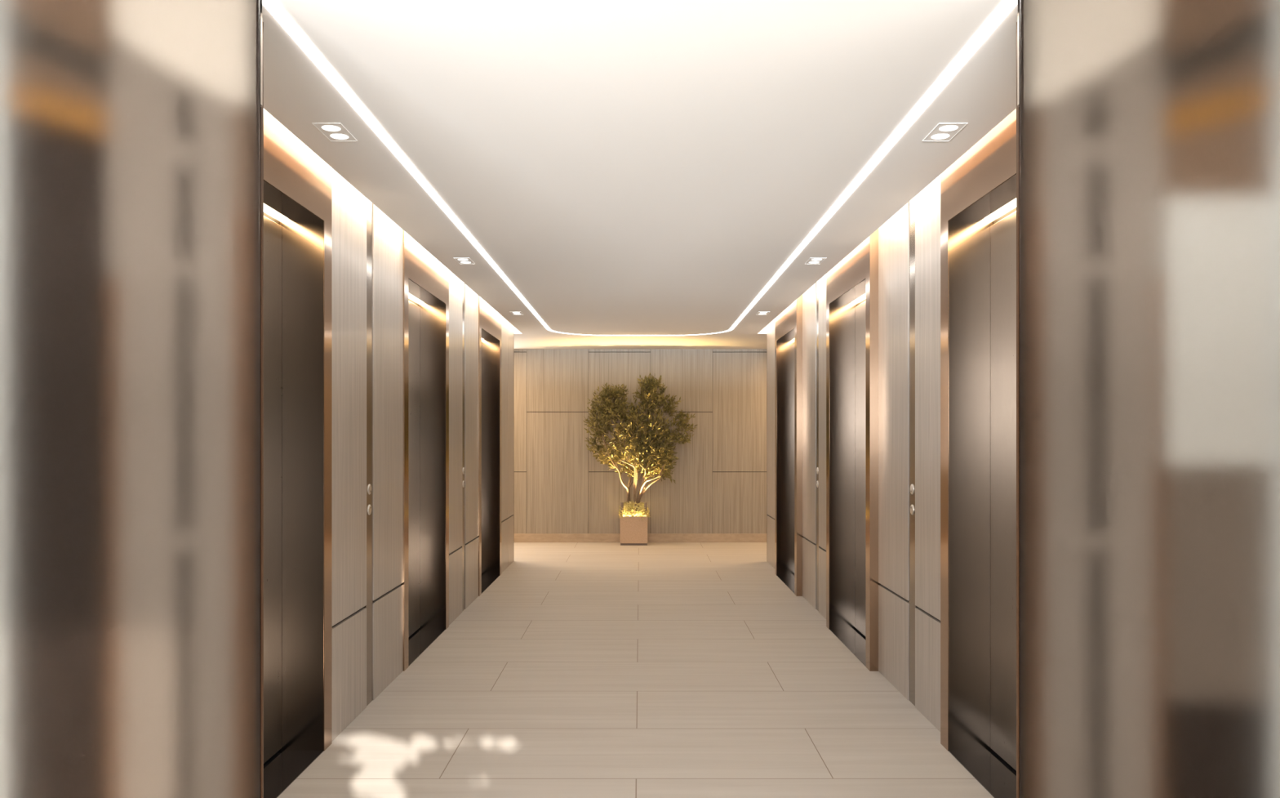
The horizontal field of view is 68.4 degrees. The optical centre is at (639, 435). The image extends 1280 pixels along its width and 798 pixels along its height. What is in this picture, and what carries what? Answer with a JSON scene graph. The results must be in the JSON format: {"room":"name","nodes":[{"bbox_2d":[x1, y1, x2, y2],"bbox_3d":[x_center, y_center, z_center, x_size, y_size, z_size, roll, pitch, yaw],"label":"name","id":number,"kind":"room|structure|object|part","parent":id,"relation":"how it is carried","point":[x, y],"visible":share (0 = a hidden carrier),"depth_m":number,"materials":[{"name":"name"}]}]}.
{"room":"lobby","nodes":[
{"label":"lobby","id":0,"kind":"room"},
{"bbox_2d":[332,168,514,740],"bbox_3d":[-3.305,0.009,6.628,3.789,2.783,7.845,0,0,0],"label":"wall","id":1,"kind":"structure","parent":0,"point":[348,204],"depth_m":5.07,"materials":[{"name":"beige wood"}]},
{"bbox_2d":[263,108,332,797],"bbox_3d":[-1.575,0.011,3.635,0.345,2.778,1.310,0,0,0],"label":"elevator door","id":2,"kind":"structure","parent":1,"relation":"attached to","point":[298,182],"depth_m":4.18,"materials":[{"name":"brown metal"}]},
{"bbox_3d":[-1.606,0.227,3.912,0.030,2.318,0.547,0,0,0],"label":"door panel","id":3,"kind":"part","parent":2,"relation":"part of","materials":[{"name":"brown metal"}]},
{"bbox_2d":[263,203,287,217],"bbox_3d":[-1.593,-0.970,3.635,0.097,0.008,1.098,0,0,0],"label":"light","id":4,"kind":"object","parent":2,"relation":"attached to","point":[269,211],"depth_m":4.05,"materials":[{"name":"white"}]},
{"bbox_3d":[-1.523,1.398,3.635,0.236,0.004,1.100,0,0,0],"label":"sill","id":5,"kind":"part","parent":2,"relation":"part of","materials":[{"name":"brown metal"}]},
{"bbox_2d":[364,198,373,705],"bbox_3d":[-1.417,0.011,4.930,0.016,2.778,0.126,0,0,0],"label":"panel","id":6,"kind":"object","parent":1,"relation":"attached to","point":[369,606],"visible":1,"depth_m":4.93,"materials":[{"name":"brown metal"}]},
{"bbox_2d":[400,230,448,671],"bbox_3d":[-1.575,0.011,6.265,0.345,2.778,1.310,0,0,0],"label":"entrance","id":7,"kind":"object","parent":1,"relation":"attached to","point":[425,583],"visible":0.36,"depth_m":6.82,"materials":[{"name":"brown metal"}]},
{"bbox_3d":[-1.606,0.227,6.542,0.030,2.318,0.547,0,0,0],"label":"door panel","id":8,"kind":"part","parent":7,"relation":"part of","materials":[{"name":"brown metal"}]},
{"bbox_2d":[408,293,422,302],"bbox_3d":[-1.593,-0.970,6.265,0.097,0.008,1.098,0,0,0],"label":"light","id":9,"kind":"object","parent":7,"relation":"attached to","point":[413,297],"depth_m":6.59,"materials":[{"name":"white"}]},
{"bbox_3d":[-1.523,1.398,6.265,0.236,0.004,1.100,0,0,0],"label":"sill","id":10,"kind":"part","parent":7,"relation":"part of","materials":[{"name":"brown metal"}]},
{"bbox_2d":[460,282,464,610],"bbox_3d":[-1.417,0.011,7.558,0.016,2.778,0.126,0,0,0],"label":"panel","id":11,"kind":"object","parent":1,"relation":"attached to","point":[463,545],"visible":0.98,"depth_m":7.55,"materials":[{"name":"brown metal"}]},
{"bbox_2d":[476,295,501,595],"bbox_3d":[-1.575,0.011,8.890,0.345,2.778,1.310,0,0,0],"label":"entrance","id":12,"kind":"object","parent":1,"relation":"attached to","point":[489,535],"visible":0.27,"depth_m":9.44,"materials":[{"name":"brown metal"}]},
{"bbox_3d":[-1.523,1.398,8.890,0.236,0.004,1.100,0,0,0],"label":"sill","id":13,"kind":"part","parent":12,"relation":"part of","materials":[{"name":"black metal"}]},
{"bbox_2d":[277,542,994,797],"bbox_3d":[0.000,1.450,4.455,10.400,0.100,16.310,0,0,0],"label":"floor","id":14,"kind":"structure","parent":0,"point":[583,669],"depth_m":4.94,"materials":[{"name":"tile"}]},
{"bbox_2d":[0,0,263,797],"bbox_3d":[-1.628,0.005,2.502,1.323,2.790,0.205,0,0,0],"label":"wall","id":15,"kind":"structure","parent":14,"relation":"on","point":[131,131],"depth_m":2.40,"materials":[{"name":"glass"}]},
{"bbox_2d":[583,372,697,545],"bbox_3d":[0.005,0.289,12.169,1.498,2.222,0.467,0,0,4],"label":"potted tree","id":16,"kind":"object","parent":14,"relation":"on","point":[633,522],"visible":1,"depth_m":12.13,"materials":[{"name":"green plant"}]},
{"bbox_3d":[-0.319,0.487,12.147,0.372,1.195,0.094,0,0,0],"label":"stem","id":17,"kind":"part","parent":16,"relation":"part of","materials":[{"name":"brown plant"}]},
{"bbox_3d":[-0.146,0.350,12.193,0.372,1.468,0.087,0,0,5],"label":"stem","id":18,"kind":"part","parent":16,"relation":"part of","materials":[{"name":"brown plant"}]},
{"bbox_3d":[-0.065,0.316,12.117,0.380,1.535,0.068,0,0,-25],"label":"stem","id":19,"kind":"part","parent":16,"relation":"part of","materials":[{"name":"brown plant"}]},
{"bbox_3d":[0.128,0.717,12.102,0.364,0.733,0.134,0,0,0],"label":"stem","id":20,"kind":"part","parent":16,"relation":"part of","materials":[{"name":"green plant"}]},
{"bbox_3d":[0.209,0.503,12.185,0.498,1.162,0.054,0,0,2],"label":"stem","id":21,"kind":"part","parent":16,"relation":"part of","materials":[{"name":"green plant"}]},
{"bbox_2d":[1016,0,1279,797],"bbox_3d":[1.628,0.005,2.502,1.323,2.790,0.205,0,0,0],"label":"wall","id":22,"kind":"structure","parent":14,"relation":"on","point":[1148,131],"depth_m":2.40,"materials":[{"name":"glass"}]},
{"bbox_2d":[262,0,1017,348],"bbox_3d":[0.000,-1.321,4.455,10.400,0.357,16.310,0,0,0],"label":"ceiling","id":23,"kind":"structure","parent":0,"point":[628,166],"depth_m":3.55,"materials":[{"name":"white paint"}]},
{"bbox_2d":[311,122,357,141],"bbox_3d":[-1.146,-1.140,3.545,0.104,0.006,0.208,0,0,0],"label":"recessed light","id":24,"kind":"object","parent":23,"relation":"in","point":[333,131],"visible":1,"depth_m":3.54,"materials":[{"name":"white"}]},
{"bbox_2d":[453,257,475,263],"bbox_3d":[-1.146,-1.140,6.150,0.104,0.006,0.208,0,0,0],"label":"recessed light","id":25,"kind":"object","parent":23,"relation":"in","point":[460,260],"visible":1,"depth_m":6.15,"materials":[{"name":"white"}]},
{"bbox_2d":[510,311,523,314],"bbox_3d":[-1.146,-1.140,8.770,0.104,0.006,0.208,0,0,0],"label":"recessed light","id":26,"kind":"object","parent":23,"relation":"in","point":[512,313],"visible":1,"depth_m":8.77,"materials":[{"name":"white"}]},
{"bbox_2d":[262,0,1017,335],"bbox_3d":[0.000,-1.141,6.567,1.994,0.003,8.304,0,0,0],"label":"recessed light","id":27,"kind":"object","parent":23,"relation":"in","point":[271,6],"visible":1,"depth_m":3.45,"materials":[{"name":"white"}]},
{"bbox_2d":[756,311,769,314],"bbox_3d":[1.146,-1.140,8.770,0.104,0.006,0.208,0,0,0],"label":"recessed light","id":28,"kind":"object","parent":23,"relation":"in","point":[758,313],"visible":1,"depth_m":8.77,"materials":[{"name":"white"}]},
{"bbox_2d":[804,257,826,263],"bbox_3d":[1.146,-1.140,6.150,0.104,0.006,0.208,0,0,0],"label":"recessed light","id":29,"kind":"object","parent":23,"relation":"in","point":[811,260],"visible":1,"depth_m":6.15,"materials":[{"name":"white"}]},
{"bbox_2d":[922,122,968,141],"bbox_3d":[1.146,-1.140,3.545,0.104,0.006,0.208,0,0,0],"label":"recessed light","id":30,"kind":"object","parent":23,"relation":"in","point":[943,131],"visible":1,"depth_m":3.54,"materials":[{"name":"white"}]},
{"bbox_2d":[514,348,766,533],"bbox_3d":[0.000,0.129,12.510,10.400,2.543,0.200,0,0,0],"label":"wall","id":31,"kind":"structure","parent":0,"point":[720,476],"depth_m":12.41,"materials":[{"name":"brown wood"}]},
{"bbox_2d":[514,533,766,542],"bbox_3d":[0.000,1.343,12.402,10.400,0.115,0.016,0,0,0],"label":"baseboard","id":32,"kind":"structure","parent":31,"relation":"attached to","point":[518,537],"depth_m":12.39,"materials":[{"name":"wood"}]},
{"bbox_2d":[766,174,940,731],"bbox_3d":[3.311,0.009,6.628,3.779,2.783,7.845,0,0,0],"label":"wall","id":33,"kind":"structure","parent":0,"point":[893,234],"depth_m":5.20,"materials":[{"name":"beige wood"}]},
{"bbox_2d":[774,294,804,595],"bbox_3d":[1.559,0.011,8.890,0.378,2.778,1.310,0,0,0],"label":"entrance","id":34,"kind":"object","parent":33,"relation":"attached to","point":[788,535],"visible":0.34,"depth_m":9.44,"materials":[{"name":"brown metal"}]},
{"bbox_3d":[1.490,1.398,8.890,0.236,0.004,1.100,0,0,0],"label":"sill","id":35,"kind":"part","parent":34,"relation":"part of","materials":[{"name":"black metal"}]},
{"bbox_2d":[816,280,820,610],"bbox_3d":[1.427,0.011,7.558,0.016,2.778,0.126,0,0,0],"label":"panel","id":36,"kind":"object","parent":33,"relation":"attached to","point":[817,282],"visible":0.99,"depth_m":7.56,"materials":[{"name":"brown metal"}]},
{"bbox_2d":[826,228,880,671],"bbox_3d":[1.559,0.011,6.265,0.378,2.778,1.310,0,0,0],"label":"elevator door","id":37,"kind":"structure","parent":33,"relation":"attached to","point":[852,583],"depth_m":6.71,"materials":[{"name":"brown metal"}]},
{"bbox_3d":[1.490,1.398,6.265,0.236,0.004,1.100,0,0,0],"label":"sill","id":38,"kind":"part","parent":37,"relation":"part of","materials":[{"name":"brown metal"}]},
{"bbox_2d":[852,293,865,302],"bbox_3d":[1.559,-0.970,6.265,0.097,0.008,1.098,0,0,0],"label":"light","id":39,"kind":"object","parent":37,"relation":"attached to","point":[861,297],"depth_m":6.59,"materials":[{"name":"white"}]},
{"bbox_3d":[1.573,0.227,6.542,0.030,2.318,0.547,0,0,0],"label":"door panel","id":40,"kind":"part","parent":37,"relation":"part of","materials":[{"name":"brown metal"}]},
{"bbox_2d":[908,196,917,705],"bbox_3d":[1.427,0.011,4.930,0.016,2.778,0.126,0,0,0],"label":"panel","id":41,"kind":"object","parent":33,"relation":"attached to","point":[912,606],"visible":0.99,"depth_m":4.93,"materials":[{"name":"brown metal"}]},
{"bbox_2d":[940,108,1016,797],"bbox_3d":[1.559,0.011,3.635,0.378,2.778,1.310,0,0,0],"label":"elevator door","id":42,"kind":"structure","parent":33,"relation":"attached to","point":[978,191],"depth_m":4.18,"materials":[{"name":"brown metal"}]},
{"bbox_3d":[1.490,1.398,3.635,0.236,0.004,1.100,0,0,0],"label":"sill","id":43,"kind":"part","parent":42,"relation":"part of","materials":[{"name":"brown metal"}]},
{"bbox_2d":[985,198,1016,217],"bbox_3d":[1.559,-0.970,3.635,0.097,0.008,1.098,0,0,0],"label":"light","id":44,"kind":"object","parent":42,"relation":"attached to","point":[1009,206],"depth_m":4.01,"materials":[{"name":"white"}]},
{"bbox_3d":[1.573,0.227,3.912,0.030,2.318,0.547,0,0,0],"label":"door panel","id":45,"kind":"part","parent":42,"relation":"part of","materials":[{"name":"brown metal"}]}
]}

